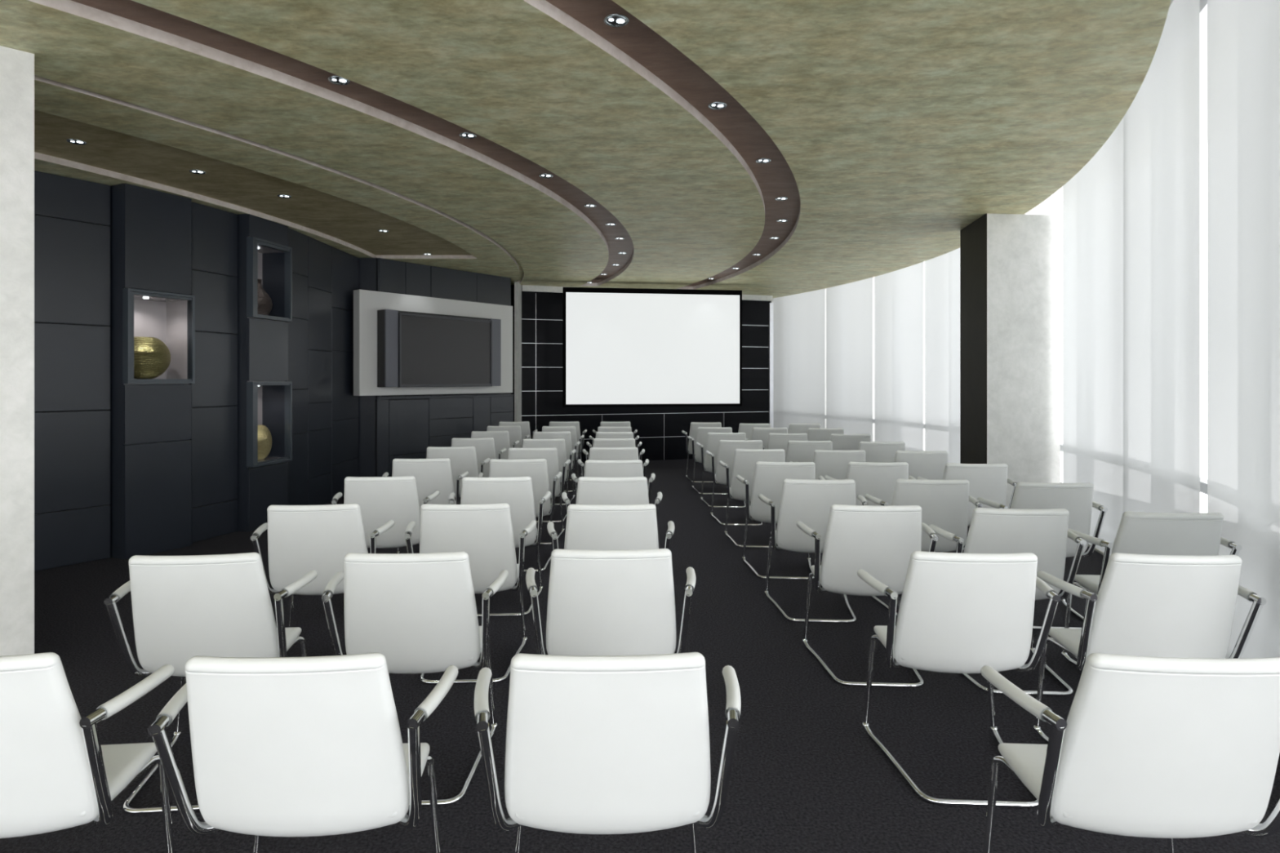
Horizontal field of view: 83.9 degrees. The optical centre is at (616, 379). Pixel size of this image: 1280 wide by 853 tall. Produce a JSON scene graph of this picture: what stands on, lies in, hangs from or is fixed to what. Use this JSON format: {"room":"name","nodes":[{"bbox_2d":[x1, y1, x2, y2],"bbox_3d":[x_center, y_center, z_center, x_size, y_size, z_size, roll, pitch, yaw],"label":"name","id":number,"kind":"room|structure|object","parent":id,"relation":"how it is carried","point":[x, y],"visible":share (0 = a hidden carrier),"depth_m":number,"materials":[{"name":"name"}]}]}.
{"room":"assembly chamber","nodes":[
{"label":"assembly chamber","id":0,"kind":"room"},
{"bbox_2d":[34,170,511,571],"bbox_3d":[-4.396,-0.064,6.829,1.137,3.147,10.766,0,0,26],"label":"wall","id":1,"kind":"structure","parent":0,"point":[334,428],"depth_m":6.69,"materials":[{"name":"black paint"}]},
{"bbox_2d":[353,288,512,395],"bbox_3d":[-2.549,-0.470,10.259,0.200,1.370,2.681,0,0,38],"label":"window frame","id":2,"kind":"structure","parent":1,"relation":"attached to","point":[366,304],"depth_m":9.68,"materials":[{"name":"white paint"}]},
{"bbox_2d":[377,309,501,387],"bbox_3d":[-2.435,-0.398,10.056,0.230,1.016,1.992,0,0,38],"label":"television","id":3,"kind":"object","parent":2,"relation":"attached to","point":[415,349],"visible":1,"depth_m":9.82,"materials":[{"name":"black plastic"}]},
{"bbox_2d":[375,394,513,476],"bbox_3d":[-2.445,0.879,10.517,0.037,1.262,2.494,0,0,38],"label":"wall panel","id":4,"kind":"object","parent":1,"relation":"attached to","point":[406,426],"visible":0.54,"depth_m":10.16,"materials":[{"name":"black"}]},
{"bbox_2d":[0,0,1170,297],"bbox_3d":[-2.500,-1.720,6.089,13.600,0.160,19.147,0,0,0],"label":"ceiling","id":5,"kind":"structure","parent":0,"point":[886,129],"depth_m":4.45,"materials":[{"name":"green paint"}]},
{"bbox_2d":[66,138,87,145],"bbox_3d":[-3.835,-1.687,5.053,0.120,0.014,0.120,0,0,0],"label":"recessed light","id":6,"kind":"object","parent":5,"relation":"in","point":[75,141],"visible":1,"depth_m":5.05,"materials":[{"name":"white metal"}]},
{"bbox_2d":[189,168,205,173],"bbox_3d":[-3.406,-1.687,5.783,0.120,0.014,0.120,0,0,0],"label":"recessed light","id":7,"kind":"object","parent":5,"relation":"in","point":[193,171],"visible":1,"depth_m":5.77,"materials":[{"name":"white metal"}]},
{"bbox_2d":[277,194,291,198],"bbox_3d":[-3.059,-1.687,6.556,0.120,0.014,0.120,0,0,0],"label":"recessed light","id":8,"kind":"object","parent":5,"relation":"in","point":[284,196],"visible":1,"depth_m":6.55,"materials":[{"name":"white metal"}]},
{"bbox_2d":[327,75,350,84],"bbox_3d":[-1.574,-1.697,4.037,0.120,0.014,0.120,0,0,0],"label":"recessed light","id":9,"kind":"object","parent":5,"relation":"in","point":[335,79],"visible":0.94,"depth_m":4.03,"materials":[{"name":"white metal"}]},
{"bbox_2d":[377,229,388,232],"bbox_3d":[-2.652,-1.687,8.090,0.120,0.014,0.120,0,0,0],"label":"recessed light","id":10,"kind":"object","parent":5,"relation":"in","point":[379,230],"visible":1,"depth_m":8.08,"materials":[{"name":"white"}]},
{"bbox_2d":[458,132,476,138],"bbox_3d":[-1.034,-1.697,4.952,0.120,0.014,0.120,0,0,0],"label":"recessed light","id":11,"kind":"object","parent":5,"relation":"in","point":[464,135],"visible":1,"depth_m":4.95,"materials":[{"name":"white metal"}]},
{"bbox_2d":[538,173,553,177],"bbox_3d":[-0.586,-1.697,5.930,0.120,0.014,0.120,0,0,0],"label":"recessed light","id":12,"kind":"object","parent":5,"relation":"in","point":[543,175],"visible":1,"depth_m":5.92,"materials":[{"name":"white metal"}]},
{"bbox_2d":[584,204,595,207],"bbox_3d":[-0.255,-1.697,6.955,0.120,0.014,0.120,0,0,0],"label":"recessed light","id":13,"kind":"object","parent":5,"relation":"in","point":[585,205],"visible":1,"depth_m":6.95,"materials":[{"name":"white"}]},
{"bbox_2d":[605,222,616,225],"bbox_3d":[-0.061,-1.697,7.786,0.120,0.014,0.120,0,0,0],"label":"recessed light","id":14,"kind":"object","parent":5,"relation":"in","point":[606,224],"visible":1,"depth_m":7.77,"materials":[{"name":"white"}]},
{"bbox_2d":[604,13,628,26],"bbox_3d":[0.000,-1.697,3.363,0.120,0.014,0.120,0,0,0],"label":"recessed light","id":15,"kind":"object","parent":5,"relation":"in","point":[615,20],"visible":1,"depth_m":3.36,"materials":[{"name":"white metal"}]},
{"bbox_2d":[707,101,727,109],"bbox_3d":[0.627,-1.697,4.409,0.120,0.014,0.120,0,0,0],"label":"recessed light","id":16,"kind":"object","parent":5,"relation":"in","point":[717,104],"visible":1,"depth_m":4.40,"materials":[{"name":"white metal"}]},
{"bbox_2d":[755,158,771,163],"bbox_3d":[1.141,-1.697,5.524,0.120,0.014,0.120,0,0,0],"label":"recessed light","id":17,"kind":"object","parent":5,"relation":"in","point":[759,160],"visible":1,"depth_m":5.52,"materials":[{"name":"white metal"}]},
{"bbox_2d":[768,236,779,239],"bbox_3d":[1.899,-1.697,8.547,0.120,0.014,0.120,0,0,0],"label":"recessed light","id":18,"kind":"object","parent":5,"relation":"in","point":[771,237],"visible":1,"depth_m":8.54,"materials":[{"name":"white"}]},
{"bbox_2d":[774,196,787,200],"bbox_3d":[1.552,-1.697,6.681,0.120,0.014,0.120,0,0,0],"label":"recessed light","id":19,"kind":"object","parent":5,"relation":"in","point":[779,198],"visible":1,"depth_m":6.67,"materials":[{"name":"white metal"}]},
{"bbox_2d":[776,218,787,222],"bbox_3d":[1.776,-1.697,7.612,0.120,0.014,0.120,0,0,0],"label":"recessed light","id":20,"kind":"object","parent":5,"relation":"in","point":[781,220],"visible":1,"depth_m":7.60,"materials":[{"name":"white"}]},
{"bbox_2d":[0,450,1279,852],"bbox_3d":[-1.500,1.570,6.300,16.000,0.120,20.400,0,0,0],"label":"floor","id":21,"kind":"structure","parent":0,"point":[806,775],"depth_m":3.16,"materials":[{"name":"grey carpet"}]},
{"bbox_2d":[0,45,34,656],"bbox_3d":[-3.468,-0.064,3.473,0.969,3.148,0.588,0,0,-44],"label":"pillar","id":22,"kind":"structure","parent":21,"relation":"on","point":[16,66],"depth_m":3.53,"materials":[{"name":"paint"}]},
{"bbox_2d":[0,652,174,852],"bbox_3d":[-1.532,1.071,1.792,0.689,0.877,0.546,0,0,-6],"label":"chair","id":23,"kind":"object","parent":21,"relation":"on","point":[56,774],"visible":0.96,"depth_m":1.69,"materials":[{"name":"white leather"}]},
{"bbox_2d":[110,183,195,559],"bbox_3d":[-4.176,-0.064,6.286,0.545,3.147,0.575,0,0,26],"label":"column","id":24,"kind":"structure","parent":21,"relation":"on","point":[151,295],"depth_m":6.11,"materials":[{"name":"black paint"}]},
{"bbox_2d":[133,337,170,378],"bbox_3d":[-4.161,-0.185,6.266,0.400,0.368,0.400,0,0,0],"label":"vase","id":25,"kind":"object","parent":24,"relation":"in","point":[152,357],"visible":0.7,"depth_m":6.16,"materials":[{"name":"gold metal"}]},
{"bbox_2d":[103,552,317,815],"bbox_3d":[-1.541,1.071,2.742,0.689,0.877,0.546,0,0,-6],"label":"chair","id":26,"kind":"object","parent":21,"relation":"on","point":[184,607],"visible":0.78,"depth_m":2.60,"materials":[{"name":"white leather"}]},
{"bbox_2d":[235,213,292,531],"bbox_3d":[-3.767,-0.064,7.362,0.495,3.147,0.593,0,0,12],"label":"column","id":27,"kind":"structure","parent":21,"relation":"on","point":[264,390],"depth_m":7.25,"materials":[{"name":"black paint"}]},
{"bbox_2d":[257,425,271,459],"bbox_3d":[-3.710,0.656,7.379,0.250,0.354,0.250,0,0,0],"label":"vase","id":28,"kind":"object","parent":27,"relation":"in","point":[264,437],"visible":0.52,"depth_m":7.32,"materials":[{"name":"gold metal"}]},
{"bbox_2d":[257,279,272,315],"bbox_3d":[-3.702,-0.843,7.367,0.255,0.385,0.255,0,0,0],"label":"vase","id":29,"kind":"object","parent":27,"relation":"in","point":[264,301],"visible":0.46,"depth_m":7.31,"materials":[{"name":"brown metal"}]},
{"bbox_2d":[147,653,458,852],"bbox_3d":[-0.765,1.071,1.802,0.689,0.877,0.546,0,0,-3],"label":"chair","id":30,"kind":"object","parent":21,"relation":"on","point":[312,746],"visible":1,"depth_m":1.66,"materials":[{"name":"silver metal"}]},
{"bbox_2d":[250,503,394,652],"bbox_3d":[-1.548,1.071,3.765,0.689,0.877,0.546,0,0,-6],"label":"chair","id":31,"kind":"object","parent":21,"relation":"on","point":[302,540],"visible":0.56,"depth_m":3.62,"materials":[{"name":"silver metal"}]},
{"bbox_2d":[331,475,439,614],"bbox_3d":[-1.556,1.071,4.798,0.689,0.877,0.546,0,0,-6],"label":"chair","id":32,"kind":"object","parent":21,"relation":"on","point":[380,500],"visible":0.57,"depth_m":4.65,"materials":[{"name":"silver metal"}]},
{"bbox_2d":[320,551,508,807],"bbox_3d":[-0.775,1.071,2.770,0.689,0.877,0.546,0,0,-3],"label":"chair","id":33,"kind":"object","parent":21,"relation":"on","point":[418,611],"visible":0.8,"depth_m":2.63,"materials":[{"name":"silver metal"}]},
{"bbox_2d":[382,457,468,553],"bbox_3d":[-1.574,1.071,5.847,0.689,0.877,0.546,0,0,-6],"label":"chair","id":34,"kind":"object","parent":21,"relation":"on","point":[431,475],"visible":0.35,"depth_m":5.69,"materials":[{"name":"silver metal"}]},
{"bbox_2d":[426,446,489,497],"bbox_3d":[-1.569,1.071,6.847,0.689,0.877,0.546,0,0,-6],"label":"chair","id":35,"kind":"object","parent":21,"relation":"on","point":[462,459],"visible":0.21,"depth_m":6.69,"materials":[{"name":"silver metal"}]},
{"bbox_2d":[404,502,536,684],"bbox_3d":[-0.776,1.071,3.785,0.689,0.877,0.546,0,0,-3],"label":"chair","id":36,"kind":"object","parent":21,"relation":"on","point":[485,532],"visible":0.7,"depth_m":3.63,"materials":[{"name":"silver metal"}]},
{"bbox_2d":[451,437,506,477],"bbox_3d":[-1.565,1.071,7.841,0.689,0.877,0.546,0,0,-6],"label":"chair","id":37,"kind":"object","parent":21,"relation":"on","point":[485,446],"visible":0.29,"depth_m":7.68,"materials":[{"name":"silver metal"}]},
{"bbox_2d":[471,431,519,459],"bbox_3d":[-1.559,1.071,8.843,0.689,0.877,0.546,0,0,-6],"label":"chair","id":38,"kind":"object","parent":21,"relation":"on","point":[501,438],"visible":0.19,"depth_m":8.68,"materials":[{"name":"silver metal"}]},
{"bbox_2d":[448,476,551,617],"bbox_3d":[-0.785,1.071,4.777,0.689,0.877,0.546,0,0,-4],"label":"chair","id":39,"kind":"object","parent":21,"relation":"on","point":[517,492],"visible":0.53,"depth_m":4.61,"materials":[{"name":"silver metal"}]},
{"bbox_2d":[486,425,529,448],"bbox_3d":[-1.542,1.071,9.810,0.689,0.877,0.546,0,0,-6],"label":"chair","id":40,"kind":"object","parent":21,"relation":"on","point":[514,432],"visible":0.23,"depth_m":9.65,"materials":[{"name":"silver metal"}]},
{"bbox_2d":[498,421,537,440],"bbox_3d":[-1.543,1.071,10.798,0.689,0.877,0.546,0,0,-6],"label":"chair","id":41,"kind":"object","parent":21,"relation":"on","point":[525,425],"visible":0.16,"depth_m":10.63,"materials":[{"name":"silver metal"}]},
{"bbox_2d":[478,458,562,572],"bbox_3d":[-0.788,1.071,5.814,0.689,0.877,0.546,0,0,-3],"label":"chair","id":42,"kind":"object","parent":21,"relation":"on","point":[536,469],"visible":0.41,"depth_m":5.65,"materials":[{"name":"silver metal"}]},
{"bbox_2d":[507,447,570,545],"bbox_3d":[-0.779,1.071,6.733,0.689,0.877,0.546,0,0,-3],"label":"chair","id":43,"kind":"object","parent":21,"relation":"on","point":[550,455],"visible":0.38,"depth_m":6.57,"materials":[{"name":"silver metal"}]},
{"bbox_2d":[521,438,576,523],"bbox_3d":[-0.783,1.071,7.730,0.689,0.877,0.546,0,0,-4],"label":"chair","id":44,"kind":"object","parent":21,"relation":"on","point":[559,443],"visible":0.3,"depth_m":7.56,"materials":[{"name":"silver metal"}]},
{"bbox_2d":[533,431,580,505],"bbox_3d":[-0.787,1.071,8.752,0.689,0.877,0.546,0,0,-4],"label":"chair","id":45,"kind":"object","parent":21,"relation":"on","point":[536,435],"visible":0.32,"depth_m":8.58,"materials":[{"name":"white leather"}]},
{"bbox_2d":[542,426,584,492],"bbox_3d":[-0.783,1.071,9.746,0.689,0.877,0.546,0,0,-3],"label":"chair","id":46,"kind":"object","parent":21,"relation":"on","point":[544,428],"visible":0.32,"depth_m":9.57,"materials":[{"name":"silver metal"}]},
{"bbox_2d":[549,421,586,480],"bbox_3d":[-0.786,1.071,10.799,0.689,0.877,0.546,0,0,-3],"label":"chair","id":47,"kind":"object","parent":21,"relation":"on","point":[576,424],"visible":0.21,"depth_m":10.63,"materials":[{"name":"silver metal"}]},
{"bbox_2d":[474,652,741,852],"bbox_3d":[-0.022,1.071,1.812,0.689,0.877,0.546,0,0,-1],"label":"chair","id":48,"kind":"object","parent":21,"relation":"on","point":[596,744],"visible":1,"depth_m":1.67,"materials":[{"name":"silver metal"}]},
{"bbox_2d":[525,548,695,655],"bbox_3d":[-0.021,1.071,2.822,0.689,0.877,0.546,0,0,-1],"label":"chair","id":49,"kind":"object","parent":21,"relation":"on","point":[601,602],"visible":0.7,"depth_m":2.68,"materials":[{"name":"white leather"}]},
{"bbox_2d":[546,503,674,550],"bbox_3d":[-0.027,1.071,3.771,0.689,0.877,0.546,0,0,-2],"label":"chair","id":50,"kind":"object","parent":21,"relation":"on","point":[588,526],"visible":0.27,"depth_m":3.60,"materials":[{"name":"silver metal"}]},
{"bbox_2d":[561,476,662,518],"bbox_3d":[-0.027,1.071,4.777,0.689,0.877,0.546,0,0,-1],"label":"chair","id":51,"kind":"object","parent":21,"relation":"on","point":[590,491],"visible":0.27,"depth_m":4.60,"materials":[{"name":"silver metal"}]},
{"bbox_2d":[571,459,655,503],"bbox_3d":[-0.023,1.071,5.743,0.689,0.877,0.546,0,0,-1],"label":"chair","id":52,"kind":"object","parent":21,"relation":"on","point":[593,468],"visible":0.23,"depth_m":5.56,"materials":[{"name":"silver metal"}]},
{"bbox_2d":[577,447,648,476],"bbox_3d":[-0.026,1.071,6.778,0.689,0.877,0.546,0,0,-1],"label":"chair","id":53,"kind":"object","parent":21,"relation":"on","point":[595,453],"visible":0.26,"depth_m":6.59,"materials":[{"name":"silver metal"}]},
{"bbox_2d":[582,438,644,460],"bbox_3d":[-0.026,1.071,7.771,0.689,0.877,0.546,0,0,-1],"label":"chair","id":54,"kind":"object","parent":21,"relation":"on","point":[597,442],"visible":0.26,"depth_m":7.58,"materials":[{"name":"silver metal"}]},
{"bbox_2d":[586,431,641,457],"bbox_3d":[-0.024,1.071,8.701,0.689,0.877,0.546,0,0,-1],"label":"chair","id":55,"kind":"object","parent":21,"relation":"on","point":[598,434],"visible":0.18,"depth_m":8.51,"materials":[{"name":"silver metal"}]},
{"bbox_2d":[589,426,639,447],"bbox_3d":[-0.026,1.071,9.651,0.689,0.877,0.546,0,0,-1],"label":"chair","id":56,"kind":"object","parent":21,"relation":"on","point":[599,428],"visible":0.25,"depth_m":9.46,"materials":[{"name":"silver metal"}]},
{"bbox_2d":[592,421,637,439],"bbox_3d":[-0.018,1.071,10.799,0.689,0.877,0.546,0,0,-2],"label":"chair","id":57,"kind":"object","parent":21,"relation":"on","point":[603,424],"visible":0.23,"depth_m":10.61,"materials":[{"name":"silver metal"}]},
{"bbox_2d":[681,422,721,483],"bbox_3d":[1.325,1.071,10.604,0.689,0.877,0.546,0,0,3],"label":"chair","id":58,"kind":"object","parent":21,"relation":"on","point":[694,427],"visible":0.44,"depth_m":10.45,"materials":[{"name":"silver metal"}]},
{"bbox_2d":[688,426,732,494],"bbox_3d":[1.309,1.071,9.541,0.689,0.877,0.546,0,0,3],"label":"chair","id":59,"kind":"object","parent":21,"relation":"on","point":[702,432],"visible":0.45,"depth_m":9.39,"materials":[{"name":"silver metal"}]},
{"bbox_2d":[696,432,746,508],"bbox_3d":[1.316,1.071,8.588,0.689,0.877,0.546,0,0,3],"label":"chair","id":60,"kind":"object","parent":21,"relation":"on","point":[713,438],"visible":0.41,"depth_m":8.43,"materials":[{"name":"silver metal"}]},
{"bbox_2d":[706,440,763,526],"bbox_3d":[1.305,1.071,7.574,0.689,0.877,0.546,0,0,3],"label":"chair","id":61,"kind":"object","parent":21,"relation":"on","point":[726,448],"visible":0.45,"depth_m":7.42,"materials":[{"name":"silver metal"}]},
{"bbox_2d":[737,422,770,439],"bbox_3d":[1.999,1.071,10.362,0.689,0.877,0.546,0,0,3],"label":"chair","id":62,"kind":"object","parent":21,"relation":"on","point":[747,428],"visible":0.18,"depth_m":10.18,"materials":[{"name":"silver metal"}]},
{"bbox_2d":[719,448,791,548],"bbox_3d":[1.310,1.071,6.614,0.689,0.877,0.546,0,0,4],"label":"chair","id":63,"kind":"object","parent":21,"relation":"on","point":[744,461],"visible":0.55,"depth_m":6.46,"materials":[{"name":"silver metal"}]},
{"bbox_2d":[746,427,787,449],"bbox_3d":[2.021,1.071,9.465,0.689,0.877,0.546,0,0,4],"label":"chair","id":64,"kind":"object","parent":21,"relation":"on","point":[757,433],"visible":0.15,"depth_m":9.29,"materials":[{"name":"silver metal"}]},
{"bbox_2d":[736,461,825,580],"bbox_3d":[1.305,1.071,5.616,0.689,0.877,0.546,0,0,4],"label":"chair","id":65,"kind":"object","parent":21,"relation":"on","point":[769,477],"visible":0.58,"depth_m":5.47,"materials":[{"name":"silver metal"}]},
{"bbox_2d":[762,433,807,457],"bbox_3d":[2.020,1.071,8.490,0.689,0.877,0.546,0,0,3],"label":"chair","id":66,"kind":"object","parent":21,"relation":"on","point":[775,441],"visible":0.16,"depth_m":8.31,"materials":[{"name":"white leather"}]},
{"bbox_2d":[787,423,821,433],"bbox_3d":[2.706,1.071,10.325,0.689,0.877,0.546,0,0,5],"label":"chair","id":67,"kind":"object","parent":21,"relation":"on","point":[793,428],"visible":0.16,"depth_m":10.14,"materials":[{"name":"silver metal"}]},
{"bbox_2d":[785,440,832,462],"bbox_3d":[2.011,1.071,7.507,0.689,0.877,0.546,0,0,4],"label":"chair","id":68,"kind":"object","parent":21,"relation":"on","point":[797,451],"visible":0.17,"depth_m":7.33,"materials":[{"name":"white leather"}]},
{"bbox_2d":[758,479,868,623],"bbox_3d":[1.294,1.071,4.668,0.689,0.877,0.546,0,0,3],"label":"chair","id":69,"kind":"object","parent":21,"relation":"on","point":[809,502],"visible":0.67,"depth_m":4.52,"materials":[{"name":"silver metal"}]},
{"bbox_2d":[807,427,844,440],"bbox_3d":[2.719,1.071,9.345,0.689,0.877,0.546,0,0,5],"label":"chair","id":70,"kind":"object","parent":21,"relation":"on","point":[813,434],"visible":0.2,"depth_m":9.17,"materials":[{"name":"silver metal"}]},
{"bbox_2d":[813,449,865,479],"bbox_3d":[2.009,1.071,6.529,0.689,0.877,0.546,0,0,4],"label":"chair","id":71,"kind":"object","parent":21,"relation":"on","point":[833,464],"visible":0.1,"depth_m":6.36,"materials":[{"name":"white leather"}]},
{"bbox_2d":[830,433,871,450],"bbox_3d":[2.719,1.071,8.382,0.689,0.877,0.546,0,0,4],"label":"chair","id":72,"kind":"object","parent":21,"relation":"on","point":[840,442],"visible":0.18,"depth_m":8.21,"materials":[{"name":"silver metal"}]},
{"bbox_2d":[796,504,938,688],"bbox_3d":[1.318,1.071,3.748,0.689,0.877,0.546,0,0,4],"label":"chair","id":73,"kind":"object","parent":21,"relation":"on","point":[880,541],"visible":0.83,"depth_m":3.60,"materials":[{"name":"silver metal"}]},
{"bbox_2d":[824,462,916,506],"bbox_3d":[2.013,1.071,5.600,0.689,0.877,0.546,0,0,4],"label":"chair","id":74,"kind":"object","parent":21,"relation":"on","point":[877,480],"visible":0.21,"depth_m":5.43,"materials":[{"name":"silver metal"}]},
{"bbox_2d":[857,441,905,462],"bbox_3d":[2.708,1.071,7.377,0.689,0.877,0.546,0,0,5],"label":"chair","id":75,"kind":"object","parent":21,"relation":"on","point":[875,451],"visible":0.15,"depth_m":7.20,"materials":[{"name":"white leather"}]},
{"bbox_2d":[893,450,948,552],"bbox_3d":[2.710,1.071,6.452,0.689,0.877,0.546,0,0,4],"label":"chair","id":76,"kind":"object","parent":21,"relation":"on","point":[930,465],"visible":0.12,"depth_m":6.28,"materials":[{"name":"white leather"}]},
{"bbox_2d":[865,479,982,617],"bbox_3d":[2.011,1.071,4.665,0.689,0.877,0.546,0,0,4],"label":"chair","id":77,"kind":"object","parent":21,"relation":"on","point":[944,504],"visible":0.44,"depth_m":4.51,"materials":[{"name":"silver metal"}]},
{"bbox_2d":[857,551,1061,808],"bbox_3d":[1.318,1.071,2.773,0.689,0.877,0.546,0,0,3],"label":"chair","id":78,"kind":"object","parent":21,"relation":"on","point":[958,613],"visible":0.99,"depth_m":2.64,"materials":[{"name":"silver metal"}]},
{"bbox_2d":[916,462,1016,525],"bbox_3d":[2.721,1.071,5.514,0.689,0.877,0.546,0,0,5],"label":"chair","id":79,"kind":"object","parent":21,"relation":"on","point":[989,482],"visible":0.27,"depth_m":5.34,"materials":[{"name":"silver metal"}]},
{"bbox_2d":[928,507,1086,696],"bbox_3d":[1.996,1.071,3.658,0.689,0.877,0.546,0,0,4],"label":"chair","id":80,"kind":"object","parent":21,"relation":"on","point":[1043,533],"visible":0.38,"depth_m":3.49,"materials":[{"name":"white leather"}]},
{"bbox_2d":[960,213,1059,507],"bbox_3d":[4.098,-0.064,7.465,0.885,3.148,0.870,0,0,0],"label":"pillar","id":81,"kind":"structure","parent":21,"relation":"on","point":[1010,263],"depth_m":7.08,"materials":[{"name":"paint"}]},
{"bbox_2d":[977,481,1107,630],"bbox_3d":[2.701,1.071,4.528,0.689,0.877,0.546,0,0,5],"label":"chair","id":82,"kind":"object","parent":21,"relation":"on","point":[1076,498],"visible":0.39,"depth_m":4.36,"materials":[{"name":"silver metal"}]},
{"bbox_2d":[980,653,1279,852],"bbox_3d":[1.322,1.071,1.798,0.689,0.877,0.546,0,0,4],"label":"chair","id":83,"kind":"object","parent":21,"relation":"on","point":[1170,748],"visible":1,"depth_m":1.66,"materials":[{"name":"silver metal"}]},
{"bbox_2d":[1032,552,1266,743],"bbox_3d":[2.034,1.071,2.743,0.689,0.877,0.546,0,0,4],"label":"chair","id":84,"kind":"object","parent":21,"relation":"on","point":[1144,605],"visible":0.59,"depth_m":2.60,"materials":[{"name":"silver metal"}]},
{"bbox_2d":[1061,511,1242,666],"bbox_3d":[2.662,1.071,3.555,0.689,0.877,0.546,0,0,4],"label":"chair","id":85,"kind":"object","parent":21,"relation":"on","point":[1138,532],"visible":0.38,"depth_m":3.39,"materials":[{"name":"silver metal"}]},
{"bbox_2d":[511,284,771,463],"bbox_3d":[0.362,-0.064,13.174,5.622,3.147,0.153,0,0,-19],"label":"wall","id":86,"kind":"structure","parent":0,"point":[660,428],"depth_m":13.07,"materials":[{"name":"black tile"}]},
{"bbox_2d":[514,281,521,422],"bbox_3d":[-1.685,-0.064,12.285,0.060,3.147,0.630,0,0,0],"label":"trim","id":87,"kind":"structure","parent":86,"relation":"attached to","point":[517,286],"depth_m":11.97,"materials":[{"name":"paint"}]},
{"bbox_2d":[521,284,773,301],"bbox_3d":[0.708,-1.586,13.181,4.962,0.102,0.059,0,0,-19],"label":"trim","id":88,"kind":"structure","parent":86,"relation":"attached to","point":[524,287],"depth_m":12.56,"materials":[{"name":"paint"}]},
{"bbox_2d":[562,287,742,407],"bbox_3d":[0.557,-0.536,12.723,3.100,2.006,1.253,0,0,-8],"label":"projection screen","id":89,"kind":"object","parent":86,"relation":"attached to","point":[622,347],"visible":1,"depth_m":12.11,"materials":[{"name":"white fabric"}]},
{"bbox_2d":[768,302,773,427],"bbox_3d":[3.042,0.005,13.992,0.080,3.010,0.050,0,0,-19],"label":"trim","id":90,"kind":"structure","parent":86,"relation":"attached to","point":[771,304],"depth_m":13.97,"materials":[{"name":"silver metal"}]},
{"bbox_2d":[825,276,874,441],"bbox_3d":[-1.550,-0.540,6.350,15.700,4.100,20.100,0,0,0],"label":"wall","id":91,"kind":"structure","parent":0,"point":[873,277],"depth_m":16.20,"materials":[{"name":"white paint"}]},
{"bbox_2d":[1059,443,1062,451],"bbox_3d":[4.812,-0.540,7.889,0.141,4.100,1.588,0,0,8],"label":"window","id":92,"kind":"structure","parent":91,"relation":"in","point":[1060,444],"depth_m":7.58,"materials":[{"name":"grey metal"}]},
{"bbox_2d":[1200,0,1207,494],"bbox_3d":[4.013,-0.540,4.843,0.141,4.100,1.588,0,0,22],"label":"window","id":93,"kind":"structure","parent":91,"relation":"in","point":[1203,3],"depth_m":4.83,"materials":[{"name":"white glass"}]},
{"bbox_2d":[1025,24,1207,214],"bbox_3d":[-1.500,-2.665,6.300,16.000,0.150,20.400,0,0,0],"label":"ceiling slab","id":94,"kind":"structure","parent":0,"point":[1057,197],"depth_m":6.78,"materials":[{"name":"white paint"}]},
{"bbox_2d":[771,288,825,428],"bbox_3d":[3.421,-0.525,14.647,0.107,4.070,2.536,0,0,-26],"label":"sheer curtain","id":95,"kind":"object","parent":94,"relation":"hanging from","point":[798,319],"visible":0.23,"depth_m":14.21,"materials":[{"name":"white fabric"}]},
{"bbox_2d":[826,277,872,441],"bbox_3d":[4.171,-0.525,12.776,0.059,4.070,1.363,0,0,-16],"label":"sheer curtain","id":96,"kind":"object","parent":94,"relation":"hanging from","point":[849,306],"visible":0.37,"depth_m":12.76,"materials":[{"name":"white fabric"}]},
{"bbox_2d":[874,262,923,451],"bbox_3d":[4.496,-0.525,11.345,0.059,4.070,1.352,0,0,-9],"label":"sheer curtain","id":97,"kind":"object","parent":94,"relation":"hanging from","point":[898,294],"visible":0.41,"depth_m":11.33,"materials":[{"name":"white fabric"}]},
{"bbox_2d":[924,248,959,463],"bbox_3d":[4.621,-0.525,9.324,0.117,4.070,2.505,0,0,0],"label":"sheer curtain","id":98,"kind":"object","parent":94,"relation":"hanging from","point":[942,273],"visible":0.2,"depth_m":10.10,"materials":[{"name":"white fabric"}]},
{"bbox_2d":[1062,117,1123,555],"bbox_3d":[4.234,-0.525,6.311,0.061,4.070,1.414,0,0,15],"label":"sheer curtain","id":99,"kind":"object","parent":94,"relation":"hanging from","point":[1093,198],"visible":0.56,"depth_m":6.30,"materials":[{"name":"white fabric"}]},
{"bbox_2d":[1123,0,1199,513],"bbox_3d":[3.773,-0.525,4.946,0.063,4.070,1.476,0,0,22],"label":"sheer curtain","id":100,"kind":"object","parent":94,"relation":"hanging from","point":[1162,123],"visible":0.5,"depth_m":4.85,"materials":[{"name":"white fabric"}]},
{"bbox_2d":[1207,0,1279,658],"bbox_3d":[2.872,-0.525,3.180,0.074,4.070,1.944,0,0,31],"label":"sheer curtain","id":101,"kind":"object","parent":94,"relation":"hanging from","point":[1243,36],"visible":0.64,"depth_m":3.47,"materials":[{"name":"white fabric"}]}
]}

